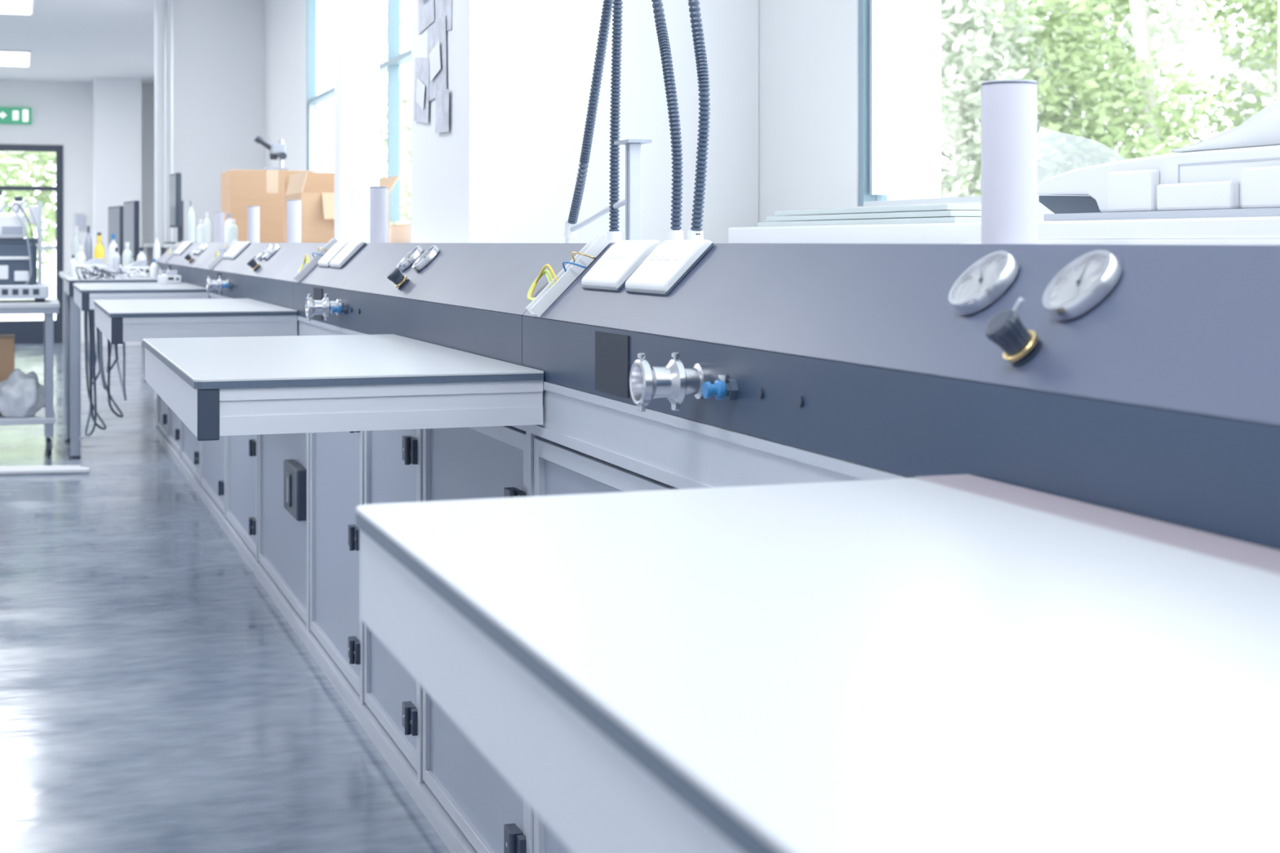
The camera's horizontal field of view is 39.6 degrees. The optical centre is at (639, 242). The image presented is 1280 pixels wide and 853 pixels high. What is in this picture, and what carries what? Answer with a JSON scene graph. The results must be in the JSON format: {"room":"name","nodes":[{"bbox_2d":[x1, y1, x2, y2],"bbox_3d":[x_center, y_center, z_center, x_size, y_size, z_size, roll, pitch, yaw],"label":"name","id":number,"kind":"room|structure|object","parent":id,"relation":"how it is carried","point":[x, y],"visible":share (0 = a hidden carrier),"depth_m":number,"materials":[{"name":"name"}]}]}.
{"room":"laboratory","nodes":[
{"label":"laboratory","id":0,"kind":"room"},
{"bbox_2d":[0,80,154,342],"bbox_3d":[-8.228,-0.325,18.842,6.860,2.850,0.200,0,0,-19],"label":"wall","id":1,"kind":"structure","parent":0,"point":[61,112],"depth_m":19.44,"materials":[{"name":"white paint"}]},
{"bbox_2d":[0,106,31,124],"bbox_3d":[-6.819,-1.370,19.190,0.470,0.180,0.063,0,0,-19],"label":"exit sign","id":2,"kind":"object","parent":1,"relation":"attached to","point":[8,115],"visible":1,"depth_m":19.19,"materials":[{"name":"green plastic"}]},
{"bbox_2d":[0,143,63,343],"bbox_3d":[-6.810,0.020,19.272,1.060,2.160,0.120,0,0,-19],"label":"frame","id":3,"kind":"object","parent":1,"relation":"attached to","point":[25,331],"visible":0.98,"depth_m":19.37,"materials":[{"name":"black plastic"}]},
{"bbox_2d":[0,0,165,84],"bbox_3d":[-4.571,-1.825,8.044,7.060,0.150,23.000,0,0,-19],"label":"ceiling","id":4,"kind":"structure","parent":0,"point":[69,41],"depth_m":15.35,"materials":[{"name":"paint"}]},
{"bbox_2d":[0,49,31,65],"bbox_3d":[-6.074,-1.739,16.733,0.640,0.018,1.240,0,0,-19],"label":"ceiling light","id":5,"kind":"object","parent":4,"relation":"attached to","point":[1,51],"visible":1,"depth_m":16.23,"materials":[{"name":"white plastic"}]},
{"bbox_2d":[0,52,28,66],"bbox_3d":[-6.074,-1.726,16.733,0.600,0.007,1.200,0,0,-19],"label":"diffuser","id":6,"kind":"object","parent":5,"relation":"attached to","point":[11,59],"visible":1,"depth_m":16.72,"materials":[{"name":"white plastic"}]},
{"bbox_2d":[30,0,34,13],"bbox_3d":[-4.692,-1.739,12.767,0.640,0.018,1.240,0,0,-19],"label":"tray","id":7,"kind":"object","parent":4,"relation":"attached to","point":[32,1],"visible":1,"depth_m":13.12,"materials":[{"name":"white plastic"}]},
{"bbox_2d":[0,0,31,13],"bbox_3d":[-4.692,-1.726,12.767,0.600,0.007,1.200,0,0,-19],"label":"diffuser","id":8,"kind":"object","parent":7,"relation":"attached to","point":[11,6],"visible":1,"depth_m":13.01,"materials":[{"name":"white plastic"}]},
{"bbox_2d":[567,0,613,223],"bbox_3d":[-0.018,-0.885,2.959,0.032,1.729,0.633,0,0,-22],"label":"flexible hose","id":9,"kind":"object","parent":4,"relation":"hanging from","point":[575,209],"visible":0.98,"depth_m":3.12,"materials":[{"name":"plastic"}]},
{"bbox_2d":[607,0,622,243],"bbox_3d":[-0.016,-0.871,2.977,0.115,1.754,0.036,0,0,45],"label":"flexible hose","id":10,"kind":"object","parent":4,"relation":"hanging from","point":[614,235],"visible":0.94,"depth_m":3.00,"materials":[{"name":"metal"}]},
{"bbox_2d":[651,0,683,239],"bbox_3d":[-0.010,-0.872,2.968,0.043,1.755,0.524,0,0,-13],"label":"flexible hose","id":11,"kind":"object","parent":4,"relation":"hanging from","point":[675,233],"visible":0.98,"depth_m":2.73,"materials":[{"name":"plastic"}]},
{"bbox_2d":[687,0,710,239],"bbox_3d":[0.051,-0.872,2.796,0.041,1.755,0.389,0,0,-10],"label":"flexible hose","id":12,"kind":"object","parent":4,"relation":"hanging from","point":[695,233],"visible":0.98,"depth_m":2.62,"materials":[{"name":"metal"}]},
{"bbox_2d":[92,77,141,346],"bbox_3d":[-5.672,-0.325,19.256,0.480,2.850,0.700,0,0,-19],"label":"end column","id":13,"kind":"structure","parent":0,"point":[116,101],"depth_m":18.92,"materials":[{"name":"paint"}]},
{"bbox_2d":[164,0,264,242],"bbox_3d":[-3.160,-0.325,13.142,0.640,2.850,0.900,0,0,-19],"label":"wall","id":14,"kind":"structure","parent":0,"point":[218,46],"depth_m":12.71,"materials":[{"name":"paint"}]},
{"bbox_2d":[0,341,450,852],"bbox_3d":[-4.571,1.150,8.044,7.060,0.100,23.000,0,0,-19],"label":"floor","id":15,"kind":"structure","parent":0,"point":[156,697],"depth_m":4.39,"materials":[{"name":"concrete"}]},
{"bbox_2d":[0,298,59,456],"bbox_3d":[-3.672,0.705,9.231,1.240,0.789,0.750,0,0,-19],"label":"trolley","id":16,"kind":"object","parent":15,"relation":"on","point":[46,416],"visible":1,"depth_m":9.09,"materials":[{"name":"white metal"}]},
{"bbox_2d":[0,334,14,414],"bbox_3d":[-3.574,0.699,9.376,0.520,0.400,0.341,0,0,-19],"label":"cardboard box","id":17,"kind":"object","parent":16,"relation":"on","point":[6,341],"visible":0.45,"depth_m":9.29,"materials":[{"name":"brown cardboard"}]},
{"bbox_2d":[0,368,45,417],"bbox_3d":[-3.198,0.773,9.179,0.268,0.250,0.209,0,0,-19],"label":"plastic bag","id":18,"kind":"object","parent":16,"relation":"on","point":[21,394],"visible":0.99,"depth_m":9.12,"materials":[{"name":"white plastic"}]},
{"bbox_2d":[0,190,49,302],"bbox_3d":[-3.479,0.021,9.254,0.760,0.575,0.533,0,0,-19],"label":"laboratory analyser","id":19,"kind":"object","parent":16,"relation":"on","point":[18,254],"visible":1,"depth_m":9.12,"materials":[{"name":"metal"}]},
{"bbox_2d":[0,407,55,426],"bbox_3d":[-3.672,0.915,9.231,1.200,0.030,0.710,0,0,-19],"label":"shelf","id":20,"kind":"object","parent":16,"relation":"attached to","point":[42,417],"depth_m":9.08,"materials":[{"name":"metal"}]},
{"bbox_2d":[0,465,89,475],"bbox_3d":[-3.297,1.085,8.398,1.361,0.027,0.167,0,0,-7],"label":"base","id":21,"kind":"object","parent":15,"relation":"on","point":[49,469],"visible":1,"depth_m":8.43,"materials":[{"name":"metal"}]},
{"bbox_2d":[63,275,157,458],"bbox_3d":[-2.812,0.644,9.515,0.499,0.911,0.980,0,0,-19],"label":"worktable","id":22,"kind":"object","parent":15,"relation":"on","point":[72,308],"visible":0.82,"depth_m":9.03,"materials":[{"name":"grey metal"}]},
{"bbox_2d":[77,257,109,276],"bbox_3d":[-3.018,0.139,9.818,0.162,0.099,0.137,0,0,-19],"label":"instrument","id":23,"kind":"object","parent":22,"relation":"on","point":[100,261],"visible":0.34,"depth_m":9.78,"materials":[{"name":"white plastic"}]},
{"bbox_2d":[73,263,146,279],"bbox_3d":[-2.776,0.150,9.288,0.356,0.077,0.450,0,0,-19],"label":"tangled cables","id":24,"kind":"object","parent":22,"relation":"on","point":[95,275],"visible":1,"depth_m":9.14,"materials":[{"name":"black plastic"}]},
{"bbox_2d":[112,247,120,276],"bbox_3d":[-2.884,0.108,9.797,0.040,0.160,0.040,0,0,-19],"label":"bottle","id":25,"kind":"object","parent":22,"relation":"on","point":[116,260],"visible":0.84,"depth_m":9.78,"materials":[{"name":"plastic"}]},
{"bbox_2d":[123,260,150,277],"bbox_3d":[-2.729,0.144,9.655,0.144,0.088,0.122,0,0,-19],"label":"instrument","id":26,"kind":"object","parent":22,"relation":"on","point":[141,265],"visible":0.71,"depth_m":9.62,"materials":[{"name":"white plastic"}]},
{"bbox_2d":[59,243,173,431],"bbox_3d":[-2.991,0.555,11.427,1.370,1.090,2.050,0,0,-19],"label":"desk","id":27,"kind":"object","parent":15,"relation":"on","point":[164,247],"visible":0.21,"depth_m":12.09,"materials":[{"name":"grey metal"}]},
{"bbox_2d":[71,226,81,259],"bbox_3d":[-3.505,0.050,11.063,0.060,0.300,0.060,0,0,-19],"label":"bottle","id":28,"kind":"object","parent":27,"relation":"on","point":[76,242],"visible":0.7,"depth_m":11.04,"materials":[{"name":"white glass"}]},
{"bbox_2d":[75,245,85,275],"bbox_3d":[-3.348,0.110,10.641,0.060,0.180,0.060,0,0,-19],"label":"bottle","id":29,"kind":"object","parent":27,"relation":"on","point":[80,258],"visible":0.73,"depth_m":10.62,"materials":[{"name":"white plastic"}]},
{"bbox_2d":[84,225,92,262],"bbox_3d":[-3.356,0.050,10.818,0.044,0.300,0.044,0,0,-19],"label":"bottle","id":30,"kind":"object","parent":27,"relation":"on","point":[88,244],"visible":0.75,"depth_m":10.80,"materials":[{"name":"white plastic"}]},
{"bbox_2d":[93,235,104,264],"bbox_3d":[-3.204,0.080,10.532,0.060,0.240,0.060,0,0,-19],"label":"bottle","id":31,"kind":"object","parent":27,"relation":"on","point":[99,251],"visible":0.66,"depth_m":10.51,"materials":[{"name":"yellow plastic"}]},
{"bbox_2d":[108,233,117,274],"bbox_3d":[-3.185,0.074,10.751,0.060,0.250,0.060,0,0,-19],"label":"bottle","id":32,"kind":"object","parent":27,"relation":"on","point":[113,245],"visible":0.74,"depth_m":10.73,"materials":[{"name":"white plastic"}]},
{"bbox_2d":[107,205,123,271],"bbox_3d":[-3.466,-0.021,11.876,0.170,0.440,0.420,0,0,-27],"label":"computer monitor","id":33,"kind":"object","parent":27,"relation":"on","point":[115,214],"visible":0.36,"depth_m":11.77,"materials":[{"name":"black plastic"}]},
{"bbox_2d":[122,242,132,275],"bbox_3d":[-3.053,0.100,10.585,0.056,0.200,0.056,0,0,-19],"label":"bottle","id":34,"kind":"object","parent":27,"relation":"on","point":[126,255],"visible":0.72,"depth_m":10.56,"materials":[{"name":"white plastic"}]},
{"bbox_2d":[123,200,139,262],"bbox_3d":[-3.195,-0.030,11.281,0.170,0.460,0.420,0,0,-25],"label":"computer monitor","id":35,"kind":"object","parent":27,"relation":"on","point":[131,208],"visible":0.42,"depth_m":11.15,"materials":[{"name":"black plastic"}]},
{"bbox_2d":[164,172,195,244],"bbox_3d":[-2.812,-0.205,10.883,0.170,0.430,0.300,0,0,-23],"label":"computer monitor","id":36,"kind":"object","parent":27,"relation":"on","point":[175,203],"visible":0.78,"depth_m":10.81,"materials":[{"name":"black plastic"}]},
{"bbox_2d":[154,0,171,399],"bbox_3d":[-3.361,-0.325,12.521,0.113,2.850,0.070,0,0,-19],"label":"pipes","id":37,"kind":"object","parent":15,"relation":"on","point":[159,5],"visible":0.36,"depth_m":12.50,"materials":[{"name":"white plastic"}]},
{"bbox_2d":[155,292,911,852],"bbox_3d":[-0.863,0.652,4.934,0.203,0.895,11.113,0,0,-19],"label":"base cabinet","id":38,"kind":"object","parent":15,"relation":"on","point":[287,503],"visible":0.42,"depth_m":3.45,"materials":[{"name":"metal"}]},
{"bbox_2d":[72,282,208,311],"bbox_3d":[-2.175,0.232,7.687,0.499,0.085,1.110,0,0,-19],"label":"worktable","id":39,"kind":"object","parent":38,"relation":"on","point":[85,295],"visible":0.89,"depth_m":7.20,"materials":[{"name":"white laminate"}]},
{"bbox_2d":[84,309,126,436],"bbox_3d":[-2.564,0.586,8.532,0.201,0.640,1.810,0,0,-19],"label":"hanging cables","id":40,"kind":"object","parent":39,"relation":"hanging from","point":[95,353],"visible":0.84,"depth_m":8.18,"materials":[{"name":"black plastic"}]},
{"bbox_2d":[157,270,181,284],"bbox_3d":[-2.142,0.158,8.092,0.099,0.060,0.084,0,0,-19],"label":"instrument","id":41,"kind":"object","parent":39,"relation":"on","point":[173,278],"visible":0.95,"depth_m":8.07,"materials":[{"name":"white plastic"}]},
{"bbox_2d":[93,298,297,344],"bbox_3d":[-1.369,0.232,5.374,0.499,0.085,1.110,0,0,-19],"label":"worktable","id":42,"kind":"object","parent":38,"relation":"on","point":[121,321],"visible":0.98,"depth_m":4.89,"materials":[{"name":"white laminate"}]},
{"bbox_2d":[142,333,543,440],"bbox_3d":[-0.559,0.232,3.051,0.499,0.085,1.110,0,0,-19],"label":"worktable","id":43,"kind":"object","parent":38,"relation":"on","point":[217,387],"visible":1,"depth_m":2.58,"materials":[{"name":"white laminate"}]},
{"bbox_2d":[155,242,1279,550],"bbox_3d":[-0.879,0.103,4.936,0.153,0.202,11.100,0,0,-19],"label":"panel","id":44,"kind":"object","parent":38,"relation":"on","point":[1160,400],"depth_m":1.56,"materials":[{"name":"metal"}]},
{"bbox_2d":[206,275,229,293],"bbox_3d":[-1.559,0.157,6.568,0.079,0.065,0.052,0,0,-19],"label":"fitting","id":45,"kind":"object","parent":44,"relation":"attached to","point":[211,284],"visible":0.91,"depth_m":6.55,"materials":[{"name":"metal"}]},
{"bbox_2d":[206,239,237,269],"bbox_3d":[-1.702,0.050,7.287,0.128,0.124,0.155,0,0,-2],"label":"power strip","id":46,"kind":"object","parent":44,"relation":"attached to","point":[218,257],"visible":0.98,"depth_m":7.23,"materials":[{"name":"white plastic"}]},
{"bbox_2d":[228,241,250,259],"bbox_3d":[-1.556,0.032,6.902,0.069,0.071,0.156,0,0,-19],"label":"pad","id":47,"kind":"object","parent":44,"relation":"on","point":[243,245],"visible":1,"depth_m":6.84,"materials":[{"name":"white plastic"}]},
{"bbox_2d":[292,237,337,282],"bbox_3d":[-0.906,0.050,5.002,0.128,0.124,0.155,0,0,-2],"label":"power strip","id":48,"kind":"object","parent":44,"relation":"attached to","point":[302,272],"visible":1,"depth_m":4.95,"materials":[{"name":"white plastic"}]},
{"bbox_2d":[313,287,322,319],"bbox_3d":[-0.833,0.158,4.599,0.002,0.078,0.135,0,0,-19],"label":"outlet","id":49,"kind":"object","parent":44,"relation":"attached to","point":[317,292],"visible":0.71,"depth_m":4.59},
{"bbox_2d":[305,293,340,320],"bbox_3d":[-0.763,0.157,4.282,0.079,0.065,0.052,0,0,-19],"label":"fitting","id":50,"kind":"object","parent":44,"relation":"attached to","point":[323,307],"visible":0.94,"depth_m":4.27,"materials":[{"name":"metal"}]},
{"bbox_2d":[317,240,350,267],"bbox_3d":[-0.823,0.032,4.801,0.069,0.071,0.161,0,0,-19],"label":"pad","id":51,"kind":"object","parent":44,"relation":"on","point":[324,262],"visible":0.91,"depth_m":4.78,"materials":[{"name":"white plastic"}]},
{"bbox_2d":[329,240,365,268],"bbox_3d":[-0.759,0.032,4.617,0.069,0.071,0.156,0,0,-19],"label":"pad","id":52,"kind":"object","parent":44,"relation":"on","point":[353,247],"visible":1,"depth_m":4.57,"materials":[{"name":"white plastic"}]},
{"bbox_2d":[396,245,422,271],"bbox_3d":[-0.496,0.035,3.838,0.056,0.056,0.068,0,0,-22],"label":"pressure gauge","id":53,"kind":"object","parent":44,"relation":"on","point":[410,258],"visible":0.9,"depth_m":3.81,"materials":[{"name":"metal"}]},
{"bbox_2d":[412,244,439,271],"bbox_3d":[-0.446,0.034,3.697,0.056,0.056,0.068,0,0,-22],"label":"pressure gauge","id":54,"kind":"object","parent":44,"relation":"on","point":[428,255],"visible":1,"depth_m":3.68,"materials":[{"name":"metal"}]},
{"bbox_2d":[525,234,610,317],"bbox_3d":[-0.110,0.050,2.717,0.128,0.124,0.155,0,0,-2],"label":"power strip","id":55,"kind":"object","parent":44,"relation":"attached to","point":[557,285],"visible":1,"depth_m":2.67,"materials":[{"name":"white plastic"}]},
{"bbox_2d":[595,331,629,397],"bbox_3d":[-0.037,0.158,2.314,0.002,0.078,0.135,0,0,-19],"label":"outlet","id":56,"kind":"object","parent":44,"relation":"attached to","point":[611,350],"visible":1,"depth_m":2.31,"materials":[{"name":"grey plastic"}]},
{"bbox_2d":[581,240,661,291],"bbox_3d":[-0.027,0.032,2.516,0.069,0.071,0.161,0,0,-19],"label":"pad","id":57,"kind":"object","parent":44,"relation":"on","point":[611,273],"visible":0.94,"depth_m":2.49,"materials":[{"name":"white plastic"}]},
{"bbox_2d":[629,352,708,412],"bbox_3d":[0.033,0.157,1.997,0.079,0.065,0.052,0,0,-19],"label":"fitting","id":58,"kind":"object","parent":44,"relation":"attached to","point":[673,381],"visible":0.98,"depth_m":1.98,"materials":[{"name":"metal"}]},
{"bbox_2d":[625,240,714,295],"bbox_3d":[0.037,0.032,2.332,0.069,0.071,0.156,0,0,-19],"label":"cover","id":59,"kind":"object","parent":44,"relation":"on","point":[670,261],"visible":1,"depth_m":2.30,"materials":[{"name":"white plastic"}]},
{"bbox_2d":[702,374,738,399],"bbox_3d":[0.086,0.156,1.915,0.034,0.026,0.024,0,0,-19],"label":"connector","id":60,"kind":"object","parent":44,"relation":"attached to","point":[725,388],"visible":1,"depth_m":1.91,"materials":[{"name":"blue plastic"}]},
{"bbox_2d":[756,387,804,407],"bbox_3d":[0.141,0.157,1.802,0.003,0.012,0.112,0,0,-19],"label":"plug","id":61,"kind":"object","parent":44,"relation":"attached to","point":[799,401],"visible":1,"depth_m":1.76,"materials":[{"name":"black plastic"}]},
{"bbox_2d":[948,250,1018,315],"bbox_3d":[0.300,0.035,1.553,0.056,0.056,0.068,0,0,-22],"label":"pressure gauge","id":62,"kind":"object","parent":44,"relation":"on","point":[988,278],"visible":1,"depth_m":1.54,"materials":[{"name":"metal"}]},
{"bbox_2d":[1042,249,1121,319],"bbox_3d":[0.350,0.034,1.412,0.056,0.056,0.068,0,0,-22],"label":"pressure gauge","id":63,"kind":"object","parent":44,"relation":"on","point":[1085,282],"visible":1,"depth_m":1.41,"materials":[{"name":"metal"}]},
{"bbox_2d":[355,474,1279,852],"bbox_3d":[0.218,0.231,0.820,0.499,0.086,1.145,0,0,-19],"label":"worktable","id":64,"kind":"object","parent":38,"relation":"on","point":[958,663],"visible":1,"depth_m":0.83,"materials":[{"name":"white laminate"}]},
{"bbox_2d":[411,0,759,243],"bbox_3d":[-0.153,-0.325,4.405,0.710,2.850,0.620,0,0,-19],"label":"wall","id":65,"kind":"structure","parent":0,"point":[519,73],"depth_m":4.10,"materials":[{"name":"paint"}]},
{"bbox_2d":[413,0,452,133],"bbox_3d":[-0.508,-0.496,4.324,0.012,0.477,0.414,0,0,-19],"label":"notices","id":66,"kind":"object","parent":65,"relation":"attached to","point":[430,73],"visible":1,"depth_m":4.29,"materials":[{"name":"white paper"}]},
{"bbox_2d":[264,0,981,242],"bbox_3d":[-1.332,-0.325,9.172,0.200,2.850,22.600,0,0,-19],"label":"wall","id":67,"kind":"structure","parent":0,"point":[808,49],"depth_m":3.96,"materials":[{"name":"white paint"}]},
{"bbox_2d":[308,104,315,172],"bbox_3d":[-2.016,-0.473,10.927,0.036,0.749,0.012,0,0,-19],"label":"gasket","id":68,"kind":"object","parent":67,"relation":"attached to","point":[311,107],"visible":0.64,"depth_m":10.92,"materials":[{"name":"rubber"}]},
{"bbox_2d":[306,0,411,222],"bbox_3d":[-0.975,-0.863,7.941,0.056,1.575,6.400,0,0,-19],"label":"frame","id":69,"kind":"object","parent":67,"relation":"attached to","point":[395,59],"visible":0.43,"depth_m":8.53,"materials":[{"name":"metal"}]},
{"bbox_2d":[857,0,887,206],"bbox_3d":[1.272,-0.863,1.492,0.056,1.575,4.780,0,0,-19],"label":"frame","id":70,"kind":"object","parent":67,"relation":"attached to","point":[864,195],"visible":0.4,"depth_m":3.72,"materials":[{"name":"metal"}]},
{"bbox_2d":[869,0,887,195],"bbox_3d":[0.498,-0.473,3.713,0.036,0.749,0.012,0,0,-19],"label":"window frame","id":71,"kind":"structure","parent":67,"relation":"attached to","point":[877,8],"depth_m":3.71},
{"bbox_2d":[863,195,981,206],"bbox_3d":[1.272,-0.080,1.492,0.056,0.010,4.732,0,0,-19],"label":"bead","id":72,"kind":"object","parent":67,"relation":"on","point":[973,198],"visible":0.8,"depth_m":3.47,"materials":[{"name":"white plastic"}]},
{"bbox_2d":[728,216,1279,244],"bbox_3d":[0.972,-0.013,1.800,0.300,0.035,3.960,0,0,-19],"label":"sill trunking","id":73,"kind":"structure","parent":67,"relation":"attached to","point":[935,233],"depth_m":2.70,"materials":[{"name":"white plastic"}]},
{"bbox_2d":[757,204,981,226],"bbox_3d":[0.472,-0.046,3.235,0.220,0.032,0.800,0,0,-19],"label":"sheets","id":74,"kind":"object","parent":73,"relation":"on","point":[938,213],"visible":0.66,"depth_m":3.09,"materials":[{"name":"white paper"}]},
{"bbox_2d":[1036,126,1125,221],"bbox_3d":[0.653,-0.100,2.745,0.140,0.149,0.125,0,0,-19],"label":"plastic sheet","id":75,"kind":"object","parent":73,"relation":"on","point":[1057,153],"visible":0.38,"depth_m":2.73,"materials":[{"name":"clear plastic"}]},
{"bbox_2d":[1036,144,1279,220],"bbox_3d":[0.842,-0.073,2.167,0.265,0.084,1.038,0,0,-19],"label":"printer","id":76,"kind":"object","parent":73,"relation":"on","point":[1238,182],"visible":0.95,"depth_m":2.27,"materials":[{"name":"white plastic"}]},
{"bbox_2d":[1171,97,1279,152],"bbox_3d":[0.894,-0.165,2.022,0.210,0.098,0.660,0,0,-19],"label":"paper","id":77,"kind":"object","parent":76,"relation":"on","point":[1262,128],"visible":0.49,"depth_m":2.15,"materials":[{"name":"white paper"}]},
{"bbox_3d":[-0.433,0.028,5.091,0.788,0.044,11.100,0,0,-19],"label":"shelf","id":78,"kind":"object","parent":67,"relation":"attached to","visible":0},
{"bbox_2d":[187,200,195,242],"bbox_3d":[-2.506,-0.115,9.928,0.040,0.240,0.040,0,0,-19],"label":"bottle","id":79,"kind":"object","parent":78,"relation":"on","point":[191,217],"visible":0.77,"depth_m":9.91,"materials":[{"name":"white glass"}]},
{"bbox_2d":[195,219,204,242],"bbox_3d":[-2.379,-0.059,9.655,0.060,0.130,0.060,0,0,-19],"label":"bottle","id":80,"kind":"object","parent":78,"relation":"on","point":[199,230],"visible":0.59,"depth_m":9.63,"materials":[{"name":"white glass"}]},
{"bbox_2d":[203,212,211,242],"bbox_3d":[-2.234,-0.074,9.176,0.040,0.160,0.040,0,0,-19],"label":"bottle","id":81,"kind":"object","parent":78,"relation":"on","point":[206,224],"visible":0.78,"depth_m":9.16,"materials":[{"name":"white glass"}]},
{"bbox_2d":[214,211,224,242],"bbox_3d":[-2.024,-0.071,8.561,0.049,0.154,0.049,0,0,-19],"label":"tube","id":82,"kind":"object","parent":78,"relation":"on","point":[219,215],"visible":0.88,"depth_m":8.54,"materials":[{"name":"white plastic"}]},
{"bbox_2d":[227,218,238,242],"bbox_3d":[-2.010,-0.054,8.777,0.050,0.120,0.050,0,0,-19],"label":"bottle","id":83,"kind":"object","parent":78,"relation":"on","point":[233,229],"visible":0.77,"depth_m":8.76,"materials":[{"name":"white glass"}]},
{"bbox_2d":[247,205,259,242],"bbox_3d":[-1.590,-0.071,7.314,0.049,0.154,0.049,0,0,-19],"label":"tube","id":84,"kind":"object","parent":78,"relation":"on","point":[253,211],"visible":0.88,"depth_m":7.29,"materials":[{"name":"white plastic"}]},
{"bbox_2d":[221,169,313,242],"bbox_3d":[-1.984,-0.185,9.448,0.430,0.382,0.451,0,0,-19],"label":"cardboard box","id":85,"kind":"object","parent":78,"relation":"on","point":[240,188],"visible":0.51,"depth_m":9.22,"materials":[{"name":"brown cardboard"}]},
{"bbox_2d":[253,135,288,170],"bbox_3d":[-1.958,-0.470,9.431,0.172,0.189,0.140,0,0,-19],"label":"microscope","id":86,"kind":"object","parent":85,"relation":"on","point":[276,151],"visible":0.98,"depth_m":9.40,"materials":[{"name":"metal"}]},
{"bbox_2d":[287,200,301,242],"bbox_3d":[-1.212,-0.071,6.228,0.049,0.154,0.049,0,0,-19],"label":"tube","id":87,"kind":"object","parent":78,"relation":"on","point":[294,206],"visible":0.89,"depth_m":6.21,"materials":[{"name":"white plastic"}]},
{"bbox_2d":[284,170,399,242],"bbox_3d":[-1.362,-0.162,8.135,0.440,0.336,0.612,0,0,-19],"label":"cardboard box","id":88,"kind":"object","parent":78,"relation":"on","point":[315,190],"visible":0.43,"depth_m":7.88,"materials":[{"name":"brown cardboard"}]},
{"bbox_2d":[334,0,379,242],"bbox_3d":[-0.922,-0.872,5.791,0.130,1.756,0.116,0,0,-19],"label":"post","id":89,"kind":"object","parent":78,"relation":"on","point":[357,22],"visible":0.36,"depth_m":5.74,"materials":[{"name":"white paint"}]},
{"bbox_2d":[369,186,387,242],"bbox_3d":[-0.698,-0.071,4.755,0.049,0.154,0.049,0,0,-19],"label":"tube","id":90,"kind":"object","parent":78,"relation":"on","point":[378,194],"visible":0.86,"depth_m":4.73,"materials":[{"name":"white plastic"}]},
{"bbox_2d":[564,138,652,243],"bbox_3d":[-0.067,-0.081,3.080,0.060,0.173,0.411,0,0,-19],"label":"support stand","id":91,"kind":"object","parent":78,"relation":"on","point":[633,201],"visible":0.85,"depth_m":2.91,"materials":[{"name":"metal"}]},
{"bbox_2d":[981,79,1037,244],"bbox_3d":[0.358,-0.075,1.724,0.054,0.161,0.054,0,0,-19],"label":"tube","id":92,"kind":"object","parent":78,"relation":"on","point":[1008,106],"visible":0.86,"depth_m":1.70,"materials":[{"name":"white plastic"}]},
{"bbox_2d":[963,235,1279,244],"bbox_3d":[0.636,0.000,1.678,0.265,0.012,0.950,0,0,-19],"label":"ledge","id":93,"kind":"object","parent":78,"relation":"on","point":[1264,237],"visible":0.5,"depth_m":1.74,"materials":[{"name":"white plastic"}]},
{"label":"outside","id":94,"kind":"structure","parent":0,"visible":0},
{"bbox_3d":[24.082,1.400,40.160,68.090,0.100,100.000,0,0,-19],"label":"ground","id":95,"kind":"structure","parent":94,"visible":0},
{"bbox_2d":[379,0,411,224],"bbox_3d":[-5.238,-2.830,44.895,6.390,8.389,6.964,0,0,9],"label":"tree","id":96,"kind":"object","parent":95,"relation":"on","point":[405,144],"visible":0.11,"depth_m":44.52,"materials":[{"name":"green plant"}]},
{"bbox_2d":[941,34,1084,197],"bbox_3d":[3.931,-2.561,27.995,6.539,7.854,6.036,0,0,-19],"label":"tree","id":97,"kind":"object","parent":95,"relation":"on","point":[944,154],"visible":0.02,"depth_m":28.02,"materials":[{"name":"green plant"}]},
{"bbox_2d":[941,0,1102,197],"bbox_3d":[4.249,-1.974,22.816,5.655,6.658,4.510,0,0,-6],"label":"tree","id":98,"kind":"object","parent":95,"relation":"on","point":[961,20],"visible":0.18,"depth_m":21.87,"materials":[{"name":"green plant"}]},
{"bbox_2d":[992,0,1226,158],"bbox_3d":[6.889,-3.347,32.245,7.350,9.405,6.892,0,0,13],"label":"tree","id":99,"kind":"object","parent":95,"relation":"on","point":[1177,32],"visible":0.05,"depth_m":30.34,"materials":[{"name":"green plant"}]},
{"bbox_2d":[964,0,1278,195],"bbox_3d":[6.087,-1.926,21.672,4.516,6.562,4.778,0,0,-19],"label":"tree","id":100,"kind":"object","parent":95,"relation":"on","point":[1143,96],"visible":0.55,"depth_m":21.70,"materials":[{"name":"green plant"}]},
{"bbox_2d":[1203,0,1278,133],"bbox_3d":[10.429,-2.777,23.510,6.889,8.406,5.737,0,0,34],"label":"tree","id":101,"kind":"object","parent":95,"relation":"on","point":[1270,69],"visible":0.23,"depth_m":23.73,"materials":[{"name":"green plant"}]},
{"bbox_2d":[1278,0,1279,98],"bbox_3d":[5.558,-1.565,15.597,0.360,5.830,0.120,0,0,-19],"label":"street lamp","id":102,"kind":"object","parent":95,"relation":"on","point":[1278,0],"visible":0.27,"depth_m":15.64,"materials":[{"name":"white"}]},
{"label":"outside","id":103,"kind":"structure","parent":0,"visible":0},
{"bbox_2d":[0,284,55,320],"bbox_3d":[-17.093,1.400,36.747,11.900,0.100,39.350,0,0,-19],"label":"ground","id":104,"kind":"structure","parent":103,"point":[52,286],"depth_m":32.38,"materials":[{"name":"white"}]},
{"bbox_2d":[0,151,55,283],"bbox_3d":[-9.445,-1.073,25.599,4.677,4.860,4.233,0,0,-19],"label":"tree","id":105,"kind":"object","parent":104,"relation":"on","point":[43,158],"visible":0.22,"depth_m":25.76,"materials":[{"name":"green plant"}]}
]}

